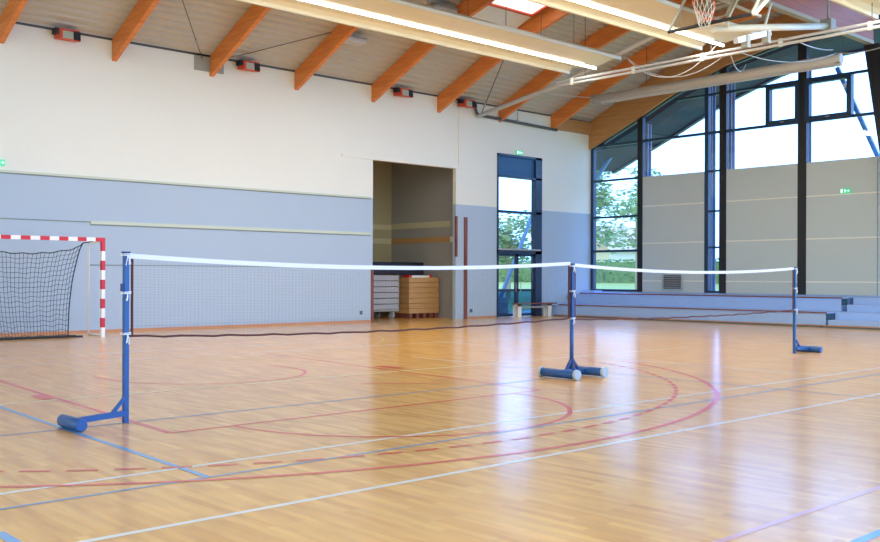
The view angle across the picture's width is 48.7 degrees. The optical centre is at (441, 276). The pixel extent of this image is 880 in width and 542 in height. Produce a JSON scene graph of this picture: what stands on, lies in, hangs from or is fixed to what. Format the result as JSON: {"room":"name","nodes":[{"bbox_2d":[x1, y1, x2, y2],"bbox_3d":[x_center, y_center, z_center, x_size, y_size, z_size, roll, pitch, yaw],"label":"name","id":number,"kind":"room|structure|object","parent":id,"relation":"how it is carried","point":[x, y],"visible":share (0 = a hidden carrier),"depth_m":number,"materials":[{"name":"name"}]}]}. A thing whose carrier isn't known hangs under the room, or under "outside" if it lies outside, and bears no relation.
{"room":"sports hall","nodes":[
{"label":"sports hall","id":0,"kind":"room"},
{"bbox_2d":[0,24,590,332],"bbox_3d":[-7.786,-2.194,23.660,36.650,7.060,0.140,0,0,-43],"label":"wall","id":1,"kind":"structure","parent":0,"point":[66,107],"depth_m":25.21,"materials":[{"name":"paint"}]},
{"bbox_2d":[0,159,4,165],"bbox_3d":[-9.874,-2.540,21.581,0.300,0.140,0.081,0,0,-43],"label":"exit sign","id":2,"kind":"object","parent":1,"relation":"attached to","point":[2,161],"visible":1,"depth_m":21.62,"materials":[{"name":"green"}]},
{"bbox_2d":[0,218,89,222],"bbox_3d":[-14.773,-1.312,17.110,17.500,0.025,0.010,0,0,-43],"label":"trim","id":3,"kind":"structure","parent":1,"relation":"attached to","point":[0,218],"depth_m":22.29,"materials":[{"name":"grey"}]},
{"bbox_2d":[52,27,80,41],"bbox_3d":[-8.695,-5.607,22.444,0.571,0.338,0.372,0,0,-43],"label":"heater","id":4,"kind":"object","parent":1,"relation":"attached to","point":[71,35],"visible":1,"depth_m":22.32,"materials":[{"name":"orange"}]},
{"bbox_2d":[52,27,58,34],"bbox_3d":[-8.860,-5.628,22.261,0.082,0.128,0.224,0,0,-43],"label":"vent","id":5,"kind":"object","parent":4,"relation":"attached to","point":[55,31],"depth_m":22.20,"materials":[{"name":"black"}]},
{"bbox_2d":[73,31,80,40],"bbox_3d":[-8.435,-5.555,22.453,0.163,0.204,0.032,0,0,-43],"label":"grille","id":6,"kind":"object","parent":4,"relation":"attached to","point":[76,34],"depth_m":22.44,"materials":[{"name":"black"}]},
{"bbox_2d":[90,264,269,266],"bbox_3d":[-5.221,-0.266,25.925,8.500,0.020,0.020,0,0,-43],"label":"trim","id":7,"kind":"structure","parent":1,"relation":"attached to","point":[90,264],"depth_m":24.63,"materials":[{"name":"grey"}]},
{"bbox_2d":[0,170,370,198],"bbox_3d":[-11.648,-2.350,19.965,25.960,0.070,0.050,0,0,-43],"label":"trim","id":8,"kind":"structure","parent":1,"relation":"attached to","point":[1,171],"depth_m":24.43,"materials":[{"name":"grey"}]},
{"bbox_2d":[0,320,370,335],"bbox_3d":[-11.655,1.292,19.989,26.000,0.065,0.020,0,0,-43],"label":"baseboard","id":9,"kind":"structure","parent":1,"relation":"attached to","point":[355,321],"depth_m":24.67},
{"bbox_2d":[194,52,209,71],"bbox_3d":[-6.187,-5.515,25.012,0.429,0.446,0.030,0,0,-43],"label":"steel plate","id":10,"kind":"object","parent":1,"relation":"attached to","point":[201,64],"depth_m":24.99,"materials":[{"name":"grey"}]},
{"bbox_2d":[182,0,202,58],"bbox_3d":[-5.981,-5.993,23.111,0.058,0.790,3.760,0,0,-6],"label":"rod","id":11,"kind":"object","parent":10,"relation":"attached to","point":[196,41],"visible":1,"depth_m":23.53,"materials":[{"name":"grey"}]},
{"bbox_2d":[217,65,223,73],"bbox_3d":[-5.794,-5.408,25.375,0.176,0.230,0.030,0,0,-43],"label":"steel plate","id":12,"kind":"object","parent":1,"relation":"attached to","point":[221,71],"depth_m":25.38,"materials":[{"name":"grey"}]},
{"bbox_2d":[90,221,370,235],"bbox_3d":[-5.226,-1.266,25.904,8.460,0.100,0.040,0,0,-43],"label":"trim","id":13,"kind":"structure","parent":1,"relation":"attached to","point":[107,223],"depth_m":25.42,"materials":[{"name":"grey"}]},
{"bbox_2d":[236,59,259,71],"bbox_3d":[-5.154,-5.597,25.713,0.571,0.338,0.372,0,0,-43],"label":"heater","id":14,"kind":"object","parent":1,"relation":"attached to","point":[244,65],"visible":1,"depth_m":25.58,"materials":[{"name":"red metal"}]},
{"bbox_2d":[236,59,242,65],"bbox_3d":[-5.319,-5.617,25.531,0.082,0.128,0.224,0,0,-43],"label":"vent","id":15,"kind":"object","parent":14,"relation":"attached to","point":[239,62],"depth_m":25.48,"materials":[{"name":"black"}]},
{"bbox_2d":[254,63,259,70],"bbox_3d":[-4.894,-5.544,25.722,0.163,0.204,0.032,0,0,-43],"label":"grille","id":16,"kind":"object","parent":14,"relation":"attached to","point":[256,65],"depth_m":25.71,"materials":[{"name":"black"}]},
{"bbox_2d":[129,266,370,325],"bbox_3d":[-4.895,0.485,26.232,7.560,1.480,0.015,0,0,-43],"label":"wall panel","id":17,"kind":"structure","parent":1,"relation":"attached to","point":[282,307],"depth_m":25.86,"materials":[{"name":"paint"}]},
{"bbox_2d":[15,22,588,122],"bbox_3d":[-7.828,-5.709,23.496,36.350,0.050,0.030,0,0,-43],"label":"trim","id":18,"kind":"structure","parent":1,"relation":"attached to","point":[19,23],"depth_m":25.68,"materials":[{"name":"grey"}]},
{"bbox_2d":[371,270,373,321],"bbox_3d":[-2.089,0.554,28.846,0.090,1.600,0.080,0,0,-43],"label":"trim","id":19,"kind":"structure","parent":1,"relation":"attached to","point":[372,271],"depth_m":28.82,"materials":[{"name":"red wood"}]},
{"bbox_2d":[342,154,462,168],"bbox_3d":[-1.112,-3.503,29.703,4.850,0.080,0.030,0,0,-43],"label":"trim","id":20,"kind":"structure","parent":1,"relation":"attached to","point":[343,155],"depth_m":29.55,"materials":[{"name":"white"}]},
{"bbox_2d":[393,86,412,97],"bbox_3d":[-1.201,-5.585,29.363,0.571,0.338,0.372,0,0,-43],"label":"heater","id":21,"kind":"object","parent":1,"relation":"attached to","point":[398,91],"visible":1,"depth_m":29.22,"materials":[{"name":"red metal"}]},
{"bbox_2d":[393,87,399,92],"bbox_3d":[-1.366,-5.605,29.181,0.082,0.128,0.224,0,0,-43],"label":"vent","id":22,"kind":"object","parent":21,"relation":"attached to","point":[396,89],"depth_m":29.13,"materials":[{"name":"black"}]},
{"bbox_2d":[455,216,457,256],"bbox_3d":[0.458,-1.289,31.172,0.080,1.300,0.050,0,0,-43],"label":"trim","id":23,"kind":"structure","parent":1,"relation":"attached to","point":[456,217],"depth_m":31.15,"materials":[{"name":"red wood"}]},
{"bbox_2d":[458,107,461,166],"bbox_3d":[0.577,-4.488,31.260,0.120,1.900,0.030,0,0,-43],"label":"trim","id":24,"kind":"structure","parent":1,"relation":"attached to","point":[459,108],"depth_m":31.24,"materials":[{"name":"white"}]},
{"bbox_2d":[464,217,467,318],"bbox_3d":[0.762,-0.278,31.436,0.130,3.280,0.040,0,0,-43],"label":"trim","id":25,"kind":"structure","parent":1,"relation":"attached to","point":[465,218],"depth_m":31.41,"materials":[{"name":"red wood"}]},
{"bbox_2d":[458,98,475,107],"bbox_3d":[0.768,-5.579,31.181,0.571,0.338,0.372,0,0,-43],"label":"heater","id":26,"kind":"object","parent":1,"relation":"attached to","point":[466,103],"visible":1,"depth_m":31.04,"materials":[{"name":"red metal"}]},
{"bbox_2d":[467,314,542,318],"bbox_3d":[2.286,1.337,32.861,4.050,0.060,0.020,0,0,-43],"label":"baseboard","id":27,"kind":"structure","parent":1,"relation":"attached to","point":[542,314],"depth_m":31.97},
{"bbox_2d":[497,153,541,316],"bbox_3d":[2.604,-1.382,33.263,2.250,5.500,0.250,0,0,-43],"label":"door","id":28,"kind":"structure","parent":1,"relation":"in","point":[508,165],"depth_m":33.49,"materials":[{"name":"blue"}]},
{"bbox_2d":[516,150,522,154],"bbox_3d":[2.636,-4.222,33.127,0.300,0.140,0.081,0,0,-43],"label":"exit sign","id":29,"kind":"object","parent":1,"relation":"attached to","point":[518,152],"visible":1,"depth_m":33.09,"materials":[{"name":"green"}]},
{"bbox_2d":[556,119,591,134],"bbox_3d":[4.729,-5.416,34.999,1.970,0.420,0.155,0,0,-43],"label":"beam","id":30,"kind":"structure","parent":1,"relation":"attached to","point":[574,126],"depth_m":35.04,"materials":[{"name":"brown wood"}]},
{"bbox_2d":[373,161,391,314],"bbox_3d":[-4.126,-1.453,32.187,6.600,5.600,0.200,0,0,-43],"label":"wall","id":31,"kind":"structure","parent":0,"point":[382,171],"depth_m":33.93,"materials":[{"name":"beige"}]},
{"bbox_2d":[373,238,390,243],"bbox_3d":[-4.056,-1.242,32.102,6.190,0.180,0.020,0,0,-43],"label":"trim","id":32,"kind":"structure","parent":31,"relation":"attached to","point":[375,240],"depth_m":33.88,"materials":[{"name":"beige"}]},
{"bbox_2d":[373,224,390,229],"bbox_3d":[-4.054,-1.727,32.102,6.190,0.170,0.020,0,0,-43],"label":"trim","id":33,"kind":"structure","parent":31,"relation":"attached to","point":[375,226],"depth_m":33.92,"materials":[{"name":"beige"}]},
{"bbox_2d":[0,0,783,121],"bbox_3d":[1.242,-7.013,13.898,36.650,2.926,27.035,0,0,-43],"label":"ceiling","id":34,"kind":"structure","parent":0,"point":[167,25],"depth_m":26.53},
{"bbox_2d":[0,0,27,43],"bbox_3d":[-6.302,-6.752,17.845,0.120,3.125,10.400,0,0,-43],"label":"rafter","id":35,"kind":"object","parent":34,"relation":"attached to","point":[13,9],"visible":1,"depth_m":21.15,"materials":[{"name":"brown wood"}]},
{"bbox_2d":[112,0,159,61],"bbox_3d":[-4.377,-6.746,19.622,0.120,3.125,10.400,0,0,-43],"label":"rafter","id":36,"kind":"object","parent":34,"relation":"attached to","point":[142,9],"visible":1,"depth_m":22.66,"materials":[{"name":"brown wood"}]},
{"bbox_2d":[209,4,270,76],"bbox_3d":[-2.452,-6.740,21.399,0.120,3.125,10.400,0,0,-43],"label":"rafter","id":37,"kind":"object","parent":34,"relation":"attached to","point":[254,14],"visible":0.89,"depth_m":24.23,"materials":[{"name":"brown wood"}]},
{"bbox_2d":[294,23,357,89],"bbox_3d":[-0.520,-6.734,23.183,0.120,3.125,10.400,0,0,-43],"label":"rafter","id":38,"kind":"object","parent":34,"relation":"attached to","point":[340,33],"visible":0.7,"depth_m":26.03,"materials":[{"name":"brown wood"}]},
{"bbox_2d":[229,32,330,58],"bbox_3d":[-4.383,-6.028,25.471,2.939,0.870,0.058,0,0,-7],"label":"rod","id":39,"kind":"object","parent":38,"relation":"attached to","point":[235,56],"visible":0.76,"depth_m":25.47,"materials":[{"name":"grey"}]},
{"bbox_2d":[343,35,366,46],"bbox_3d":[-2.412,-6.321,25.998,0.720,0.160,0.420,0,0,-43],"label":"junction box","id":40,"kind":"object","parent":34,"relation":"attached to","point":[353,40],"visible":0.64,"depth_m":25.92,"materials":[{"name":"grey"}]},
{"bbox_2d":[236,0,621,73],"bbox_3d":[-1.455,-6.768,21.034,15.370,2.327,1.810,0,0,-43],"label":"light","id":41,"kind":"object","parent":34,"relation":"hanging from","point":[407,19],"visible":1,"depth_m":22.49,"materials":[{"name":"beige"}]},
{"bbox_2d":[372,0,494,102],"bbox_3d":[1.486,-6.728,25.035,0.120,3.125,10.400,0,0,-43],"label":"rafter","id":42,"kind":"object","parent":34,"relation":"attached to","point":[414,54],"visible":0.7,"depth_m":27.59,"materials":[{"name":"brown wood"}]},
{"bbox_2d":[431,3,457,12],"bbox_3d":[0.024,-7.064,25.794,0.720,0.160,0.420,0,0,-43],"label":"junction box","id":43,"kind":"object","parent":34,"relation":"attached to","point":[440,6],"visible":0.31,"depth_m":25.59,"materials":[{"name":"grey"}]},
{"bbox_2d":[472,5,530,27],"bbox_3d":[1.264,-7.162,27.252,2.400,0.509,1.320,0,0,-43],"label":"skylight","id":44,"kind":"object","parent":34,"relation":"attached to","point":[489,13],"depth_m":27.22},
{"bbox_2d":[437,7,570,112],"bbox_3d":[3.425,-6.722,26.826,0.120,3.125,10.400,0,0,-43],"label":"rafter","id":45,"kind":"object","parent":34,"relation":"attached to","point":[536,24],"visible":0.64,"depth_m":29.16,"materials":[{"name":"brown wood"}]},
{"bbox_2d":[481,60,503,112],"bbox_3d":[1.532,-5.815,30.253,0.067,1.183,3.077,0,0,-11],"label":"rod","id":46,"kind":"object","parent":45,"relation":"attached to","point":[485,103],"visible":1,"depth_m":30.19,"materials":[{"name":"grey"}]},
{"bbox_2d":[489,0,547,16],"bbox_3d":[2.199,-7.557,26.211,2.160,0.469,1.381,0,0,-43],"label":"skylight","id":47,"kind":"object","parent":34,"relation":"attached to","point":[524,7],"visible":0.65,"depth_m":26.75,"materials":[{"name":"white"}]},
{"bbox_2d":[498,0,704,121],"bbox_3d":[5.460,-6.716,28.706,0.120,3.125,10.400,0,0,-43],"label":"rafter","id":48,"kind":"object","parent":34,"relation":"attached to","point":[609,33],"visible":0.47,"depth_m":30.73,"materials":[{"name":"brown wood"}]},
{"bbox_2d":[478,0,739,117],"bbox_3d":[4.586,-6.226,28.000,0.140,2.138,9.974,0,0,-43],"label":"conduit","id":49,"kind":"object","parent":34,"relation":"attached to","point":[721,5],"visible":0.54,"depth_m":28.84,"materials":[{"name":"grey"}]},
{"bbox_2d":[527,0,757,50],"bbox_3d":[2.384,-6.934,19.236,12.570,2.682,1.560,0,0,-43],"label":"light","id":50,"kind":"object","parent":34,"relation":"hanging from","point":[653,18],"visible":0.84,"depth_m":21.29,"materials":[{"name":"beige"}]},
{"bbox_2d":[551,1,775,128],"bbox_3d":[7.407,-6.710,30.503,0.120,3.125,10.400,0,0,-43],"label":"rafter","id":51,"kind":"object","parent":34,"relation":"attached to","point":[659,48],"visible":0.59,"depth_m":31.97,"materials":[{"name":"brown wood"}]},
{"bbox_2d":[590,8,843,103],"bbox_3d":[7.998,-6.985,29.687,0.260,2.418,8.600,0,0,-43],"label":"roller","id":52,"kind":"object","parent":34,"relation":"hanging from","point":[835,60],"visible":0.92,"depth_m":29.14,"materials":[{"name":"grey"}]},
{"bbox_2d":[546,93,592,97],"bbox_3d":[4.125,-5.803,31.151,0.022,0.473,3.643,0,0,31],"label":"loose cable","id":53,"kind":"object","parent":52,"relation":"attached to","point":[546,93],"visible":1,"depth_m":31.14,"materials":[{"name":"grey plastic"}]},
{"bbox_2d":[742,53,835,62],"bbox_3d":[8.815,-5.662,24.526,0.022,0.924,5.612,0,0,44],"label":"loose cable","id":54,"kind":"object","parent":52,"relation":"attached to","point":[742,53],"visible":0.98,"depth_m":24.41,"materials":[{"name":"grey plastic"}]},
{"bbox_2d":[839,47,879,53],"bbox_3d":[11.792,-6.410,25.431,0.022,0.807,3.009,0,0,-43],"label":"loose cable","id":55,"kind":"object","parent":52,"relation":"attached to","point":[879,47],"visible":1,"depth_m":26.07,"materials":[{"name":"grey plastic"}]},
{"bbox_2d":[556,0,879,87],"bbox_3d":[7.677,-6.712,21.633,0.070,3.130,13.400,0,0,-43],"label":"rail","id":56,"kind":"object","parent":34,"relation":"hanging from","point":[869,24],"visible":1,"depth_m":22.77,"materials":[{"name":"grey"}]},
{"bbox_2d":[628,42,718,77],"bbox_3d":[5.638,-5.211,23.837,0.022,0.640,2.615,0,0,-43],"label":"loose cable","id":57,"kind":"object","parent":56,"relation":"hanging from","point":[718,42],"visible":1,"depth_m":23.78,"materials":[{"name":"grey plastic"}]},
{"bbox_2d":[625,56,721,77],"bbox_3d":[5.759,-5.376,24.223,0.022,0.911,3.483,0,0,-31],"label":"loose cable","id":58,"kind":"object","parent":56,"relation":"hanging from","point":[625,56],"visible":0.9,"depth_m":24.03,"materials":[{"name":"grey plastic"}]},
{"bbox_2d":[589,14,875,149],"bbox_3d":[9.030,-6.465,32.002,0.280,3.605,10.400,0,0,-43],"label":"beam","id":59,"kind":"structure","parent":34,"relation":"attached to","point":[620,115],"depth_m":33.22,"materials":[{"name":"brown wood"}]},
{"bbox_2d":[667,0,835,48],"bbox_3d":[6.961,-6.389,20.499,5.467,3.660,1.936,0,0,-43],"label":"goal","id":60,"kind":"object","parent":34,"relation":"hanging from","point":[765,34],"visible":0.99,"depth_m":19.44,"materials":[{"name":"metal"}]},
{"bbox_2d":[830,0,879,19],"bbox_3d":[6.512,-6.930,17.160,9.820,2.700,1.810,0,0,-43],"label":"light","id":61,"kind":"object","parent":34,"relation":"hanging from","point":[864,7],"visible":1,"depth_m":20.35,"materials":[{"name":"beige"}]},
{"bbox_3d":[2.570,-5.477,32.982,0.120,0.550,0.100,0,0,-43],"label":"hanger","id":62,"kind":"object","parent":34,"relation":"hanging from","visible":0},
{"bbox_2d":[474,103,557,131],"bbox_3d":[2.584,-5.383,32.995,4.153,0.498,0.100,0,0,-43],"label":"pipe","id":63,"kind":"object","parent":62,"relation":"hanging from","point":[475,109],"visible":0.88,"depth_m":32.91,"materials":[{"name":"grey"}]},
{"bbox_2d":[391,163,452,317],"bbox_3d":[-0.483,-1.442,32.958,0.200,5.600,3.610,0,0,-43],"label":"wall","id":64,"kind":"structure","parent":0,"point":[419,193],"depth_m":32.89,"materials":[{"name":"grey"}]},
{"bbox_2d":[391,236,449,243],"bbox_3d":[-0.754,-1.232,33.089,0.020,0.180,3.010,0,0,-43],"label":"trim","id":65,"kind":"structure","parent":64,"relation":"attached to","point":[425,239],"depth_m":33.01,"materials":[{"name":"brown wood"}]},
{"bbox_2d":[391,221,450,229],"bbox_3d":[-0.746,-1.742,33.082,0.020,0.200,3.030,0,0,-43],"label":"trim","id":66,"kind":"structure","parent":64,"relation":"attached to","point":[435,224],"depth_m":33.02,"materials":[{"name":"beige"}]},
{"bbox_2d":[0,315,879,541],"bbox_3d":[0.779,1.460,16.104,39.000,0.204,30.600,0,0,-43],"label":"floor","id":67,"kind":"structure","parent":0,"point":[693,431],"depth_m":8.33,"materials":[{"name":"brown wood"}]},
{"bbox_2d":[0,235,104,339],"bbox_3d":[-8.941,0.236,20.724,3.244,2.194,0.862,0,0,-43],"label":"goal","id":68,"kind":"object","parent":67,"relation":"on","point":[25,237],"visible":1,"depth_m":21.11,"materials":[{"name":"red"}]},
{"bbox_2d":[57,251,131,431],"bbox_3d":[-3.081,0.560,8.747,0.613,1.581,0.430,0,0,-43],"label":"post","id":69,"kind":"object","parent":67,"relation":"on","point":[79,424],"visible":1,"depth_m":8.94,"materials":[{"name":"metal"}]},
{"bbox_2d":[129,254,570,337],"bbox_3d":[-0.579,0.212,11.082,6.246,0.838,0.024,0,0,-42],"label":"net","id":70,"kind":"object","parent":69,"relation":"attached to","point":[133,256],"visible":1,"depth_m":10.46,"materials":[{"name":"white"}]},
{"bbox_2d":[374,275,398,318],"bbox_3d":[-2.157,0.647,31.138,1.280,1.407,0.960,0,0,-43],"label":"trolley","id":71,"kind":"object","parent":67,"relation":"on","point":[380,304],"visible":0.55,"depth_m":30.96,"materials":[{"name":"grey metal"}]},
{"bbox_2d":[374,275,397,280],"bbox_3d":[-2.162,0.046,31.146,1.280,0.165,0.900,0,0,-43],"label":"shelf","id":72,"kind":"object","parent":71,"relation":"attached to","point":[376,277],"depth_m":30.90,"materials":[{"name":"grey metal"}]},
{"bbox_2d":[374,281,397,285],"bbox_3d":[-2.163,0.231,31.146,1.280,0.165,0.900,0,0,-43],"label":"shelf","id":73,"kind":"object","parent":71,"relation":"attached to","point":[376,283],"depth_m":30.90,"materials":[{"name":"grey metal"}]},
{"bbox_2d":[374,287,397,291],"bbox_3d":[-2.163,0.416,31.146,1.280,0.165,0.900,0,0,-43],"label":"shelf","id":74,"kind":"object","parent":71,"relation":"attached to","point":[376,289],"depth_m":30.90,"materials":[{"name":"grey metal"}]},
{"bbox_2d":[374,292,397,297],"bbox_3d":[-2.164,0.601,31.146,1.280,0.165,0.900,0,0,-43],"label":"shelf","id":75,"kind":"object","parent":71,"relation":"attached to","point":[376,294],"depth_m":30.96,"materials":[{"name":"grey metal"}]},
{"bbox_2d":[374,298,397,303],"bbox_3d":[-2.164,0.786,31.146,1.280,0.165,0.900,0,0,-43],"label":"shelf","id":76,"kind":"object","parent":71,"relation":"attached to","point":[377,300],"depth_m":30.96,"materials":[{"name":"grey metal"}]},
{"bbox_2d":[374,304,397,309],"bbox_3d":[-2.165,0.971,31.146,1.280,0.165,0.900,0,0,-43],"label":"shelf","id":77,"kind":"object","parent":71,"relation":"attached to","point":[376,306],"depth_m":30.88,"materials":[{"name":"grey metal"}]},
{"bbox_2d":[373,262,423,274],"bbox_3d":[-1.917,-0.266,31.633,2.600,0.400,1.115,0,0,-43],"label":"mat","id":78,"kind":"object","parent":71,"relation":"on","point":[380,272],"visible":0.3,"depth_m":31.43,"materials":[{"name":"black"}]},
{"bbox_2d":[392,278,438,318],"bbox_3d":[-0.866,0.696,32.039,1.300,1.322,0.850,0,0,-43],"label":"box","id":79,"kind":"object","parent":67,"relation":"on","point":[426,289],"visible":0.77,"depth_m":31.61,"materials":[{"name":"brown wood"}]},
{"bbox_2d":[403,275,431,277],"bbox_3d":[-0.799,-0.004,31.792,1.000,0.080,0.300,0,0,-43],"label":"tray","id":80,"kind":"object","parent":79,"relation":"on","point":[404,276],"visible":0.95,"depth_m":31.61,"materials":[{"name":"white"}]},
{"bbox_2d":[512,302,556,316],"bbox_3d":[3.172,1.135,33.148,2.000,0.470,0.280,0,0,-43],"label":"bench","id":81,"kind":"object","parent":67,"relation":"on","point":[517,307],"visible":0.93,"depth_m":32.91,"materials":[{"name":"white wood"}]},
{"bbox_2d":[537,263,608,379],"bbox_3d":[1.780,0.592,13.180,0.716,1.542,0.650,0,0,-43],"label":"post","id":82,"kind":"object","parent":67,"relation":"on","point":[572,370],"visible":1,"depth_m":13.16,"materials":[{"name":"metal"}]},
{"bbox_2d":[575,263,793,320],"bbox_3d":[4.044,0.237,15.303,6.136,0.819,0.024,0,0,-43],"label":"net","id":83,"kind":"object","parent":82,"relation":"attached to","point":[577,265],"visible":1,"depth_m":15.02,"materials":[{"name":"white"}]},
{"bbox_2d":[645,123,651,176],"bbox_3d":[7.287,-1.918,34.516,0.230,7.000,0.200,0,0,-43],"label":"steel post","id":84,"kind":"object","parent":67,"relation":"on","point":[648,150],"visible":0.31,"depth_m":34.52,"materials":[{"name":"blue"}]},
{"bbox_2d":[547,290,852,326],"bbox_3d":[7.926,0.949,31.126,2.780,0.870,10.180,0,0,-43],"label":"bleachers","id":85,"kind":"object","parent":67,"relation":"on","point":[813,311],"visible":0.89,"depth_m":29.93,"materials":[{"name":"blue wood"}]},
{"bbox_2d":[711,86,715,290],"bbox_3d":[9.040,-2.513,32.621,0.230,8.200,0.200,0,0,-43],"label":"steel post","id":86,"kind":"object","parent":67,"relation":"on","point":[713,88],"visible":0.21,"depth_m":32.62,"materials":[{"name":"blue"}]},
{"bbox_2d":[729,83,734,168],"bbox_3d":[9.528,-2.511,32.092,0.230,8.200,0.200,0,0,-43],"label":"steel post","id":87,"kind":"object","parent":67,"relation":"on","point":[732,85],"visible":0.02,"depth_m":32.08,"materials":[{"name":"blue"}]},
{"bbox_2d":[793,267,822,353],"bbox_3d":[6.505,0.605,17.597,0.614,1.550,0.530,0,0,-43],"label":"post","id":88,"kind":"object","parent":67,"relation":"on","point":[798,347],"visible":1,"depth_m":17.39,"materials":[{"name":"metal"}]},
{"bbox_2d":[809,71,811,161],"bbox_3d":[11.319,-2.506,30.152,0.230,8.200,0.200,0,0,-43],"label":"steel post","id":89,"kind":"object","parent":67,"relation":"on","point":[810,72],"visible":0.02,"depth_m":30.15,"materials":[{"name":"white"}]},
{"bbox_2d":[823,297,879,329],"bbox_3d":[13.854,1.002,24.690,2.760,0.800,7.300,0,0,-43],"label":"steps","id":90,"kind":"structure","parent":67,"relation":"on","point":[864,313],"depth_m":26.54,"materials":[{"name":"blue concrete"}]},
{"bbox_2d":[864,43,879,152],"bbox_3d":[12.797,-3.051,27.691,0.220,7.300,1.477,0,0,-43],"label":"column","id":91,"kind":"structure","parent":90,"relation":"on","point":[873,56],"depth_m":27.91,"materials":[{"name":"black"}]},
{"bbox_2d":[749,0,873,44],"bbox_3d":[4.231,-7.487,20.613,22.150,1.520,0.300,0,0,-43],"label":"girder","id":92,"kind":"object","parent":91,"relation":"on","point":[809,11],"visible":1,"depth_m":26.02,"materials":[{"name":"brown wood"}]},
{"bbox_3d":[2.095,1.191,35.420,0.500,0.850,0.400,0,0,-43],"label":"footing","id":93,"kind":"object","parent":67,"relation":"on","visible":0},
{"bbox_2d":[502,215,530,288],"bbox_3d":[2.773,-0.782,36.041,1.817,3.149,0.100,0,0,-43],"label":"brace","id":94,"kind":"object","parent":93,"relation":"on","point":[522,240],"visible":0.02,"depth_m":36.14,"materials":[{"name":"blue"}]},
{"bbox_2d":[597,15,879,171],"bbox_3d":[10.132,-6.032,33.395,2.230,3.754,12.350,0,0,-43],"label":"roof overhang","id":95,"kind":"structure","parent":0,"point":[673,116],"depth_m":34.38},
{"bbox_2d":[596,158,611,179],"bbox_3d":[6.248,-4.221,37.470,0.120,1.478,1.291,0,0,-43],"label":"brace","id":96,"kind":"object","parent":95,"relation":"attached to","point":[606,162],"visible":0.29,"depth_m":37.46,"materials":[{"name":"blue"}]},
{"bbox_2d":[612,48,864,173],"bbox_3d":[11.025,-6.020,34.219,0.200,3.874,12.350,0,0,-43],"label":"trim","id":97,"kind":"structure","parent":95,"relation":"attached to","point":[772,79],"depth_m":35.87,"materials":[{"name":"blue"}]},
{"bbox_2d":[602,291,879,296],"bbox_3d":[11.575,0.975,29.473,0.300,0.840,17.600,0,0,-43],"label":"wall","id":98,"kind":"structure","parent":0,"point":[602,291],"depth_m":31.34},
{"bbox_2d":[590,24,874,294],"bbox_3d":[9.503,-3.491,31.562,0.210,8.080,11.700,0,0,-43],"label":"window","id":99,"kind":"structure","parent":98,"relation":"in","point":[803,85],"depth_m":31.80,"materials":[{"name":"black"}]},
{"bbox_2d":[642,172,703,292],"bbox_3d":[7.938,-1.476,33.267,0.146,4.040,2.480,0,0,-43],"label":"window panel","id":100,"kind":"object","parent":99,"relation":"attached to","point":[673,204],"visible":1,"depth_m":33.17,"materials":[{"name":"white"}]},
{"bbox_2d":[661,273,682,290],"bbox_3d":[7.871,0.189,33.196,0.055,0.590,0.840,0,0,-43],"label":"ventilation grille","id":101,"kind":"object","parent":100,"relation":"attached to","point":[666,286],"visible":0.94,"depth_m":33.20,"materials":[{"name":"grey"}]},
{"bbox_2d":[726,163,797,293],"bbox_3d":[10.164,-1.469,30.858,0.146,4.040,2.460,0,0,-43],"label":"window panel","id":102,"kind":"object","parent":99,"relation":"attached to","point":[761,202],"visible":1,"depth_m":30.81,"materials":[{"name":"white"}]},
{"bbox_2d":[806,156,877,295],"bbox_3d":[11.917,-1.464,28.958,0.146,4.040,2.150,0,0,-43],"label":"window panel","id":103,"kind":"object","parent":99,"relation":"attached to","point":[842,229],"visible":1,"depth_m":28.88,"materials":[{"name":"white"}]},
{"bbox_2d":[840,188,850,193],"bbox_3d":[11.946,-2.534,28.758,0.081,0.140,0.300,0,0,-43],"label":"exit sign","id":104,"kind":"object","parent":103,"relation":"attached to","point":[847,190],"visible":1,"depth_m":28.73,"materials":[{"name":"green"}]},
{"bbox_2d":[878,156,879,295],"bbox_3d":[15.072,-1.454,25.542,0.146,4.040,7.090,0,0,-43],"label":"window panel","id":105,"kind":"object","parent":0,"point":[878,156],"visible":1,"depth_m":28.08,"materials":[{"name":"white"}]},
{"label":"outside","id":106,"kind":"structure","parent":0,"visible":0},
{"bbox_2d":[499,282,718,290],"bbox_3d":[-1.423,1.006,53.132,190.000,1.700,200.000,0,0,-43],"label":"lawn","id":107,"kind":"structure","parent":106,"point":[527,285],"depth_m":69.76,"materials":[{"name":"green plant"}]},
{"bbox_2d":[499,207,530,288],"bbox_3d":[3.653,-1.479,55.258,7.224,5.492,4.614,0,0,-23],"label":"tree","id":108,"kind":"object","parent":107,"relation":"on","point":[505,239],"visible":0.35,"depth_m":54.85,"materials":[{"name":"green plant"}]},
{"bbox_2d":[509,163,663,272],"bbox_3d":[8.447,-2.829,52.546,7.857,8.057,6.374,0,0,43],"label":"tree","id":109,"kind":"object","parent":107,"relation":"on","point":[601,202],"visible":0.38,"depth_m":52.01,"materials":[{"name":"green plant"}]},
{"bbox_2d":[499,258,718,283],"bbox_3d":[19.724,-0.335,68.553,2.311,2.075,50.289,0,0,-43],"label":"hedge","id":110,"kind":"object","parent":107,"relation":"on","point":[626,276],"visible":0.11,"depth_m":74.70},
{"bbox_2d":[596,225,635,261],"bbox_3d":[19.438,-2.831,114.575,12.600,6.300,11.200,0,0,-43],"label":"house","id":111,"kind":"structure","parent":107,"relation":"on","point":[601,255],"depth_m":108.51,"materials":[{"name":"beige"}]},
{"bbox_2d":[604,163,665,288],"bbox_3d":[12.312,-3.010,60.268,4.973,7.801,5.431,0,0,-43],"label":"tree","id":112,"kind":"object","parent":107,"relation":"on","point":[634,243],"visible":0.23,"depth_m":60.45,"materials":[{"name":"green plant"}]},
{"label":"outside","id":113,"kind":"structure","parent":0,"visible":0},
{"bbox_2d":[835,67,879,155],"bbox_3d":[13.101,-4.550,30.049,0.120,4.148,1.910,0,0,-43],"label":"brace","id":114,"kind":"object","parent":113,"point":[838,70],"visible":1,"depth_m":30.05,"materials":[{"name":"blue"}]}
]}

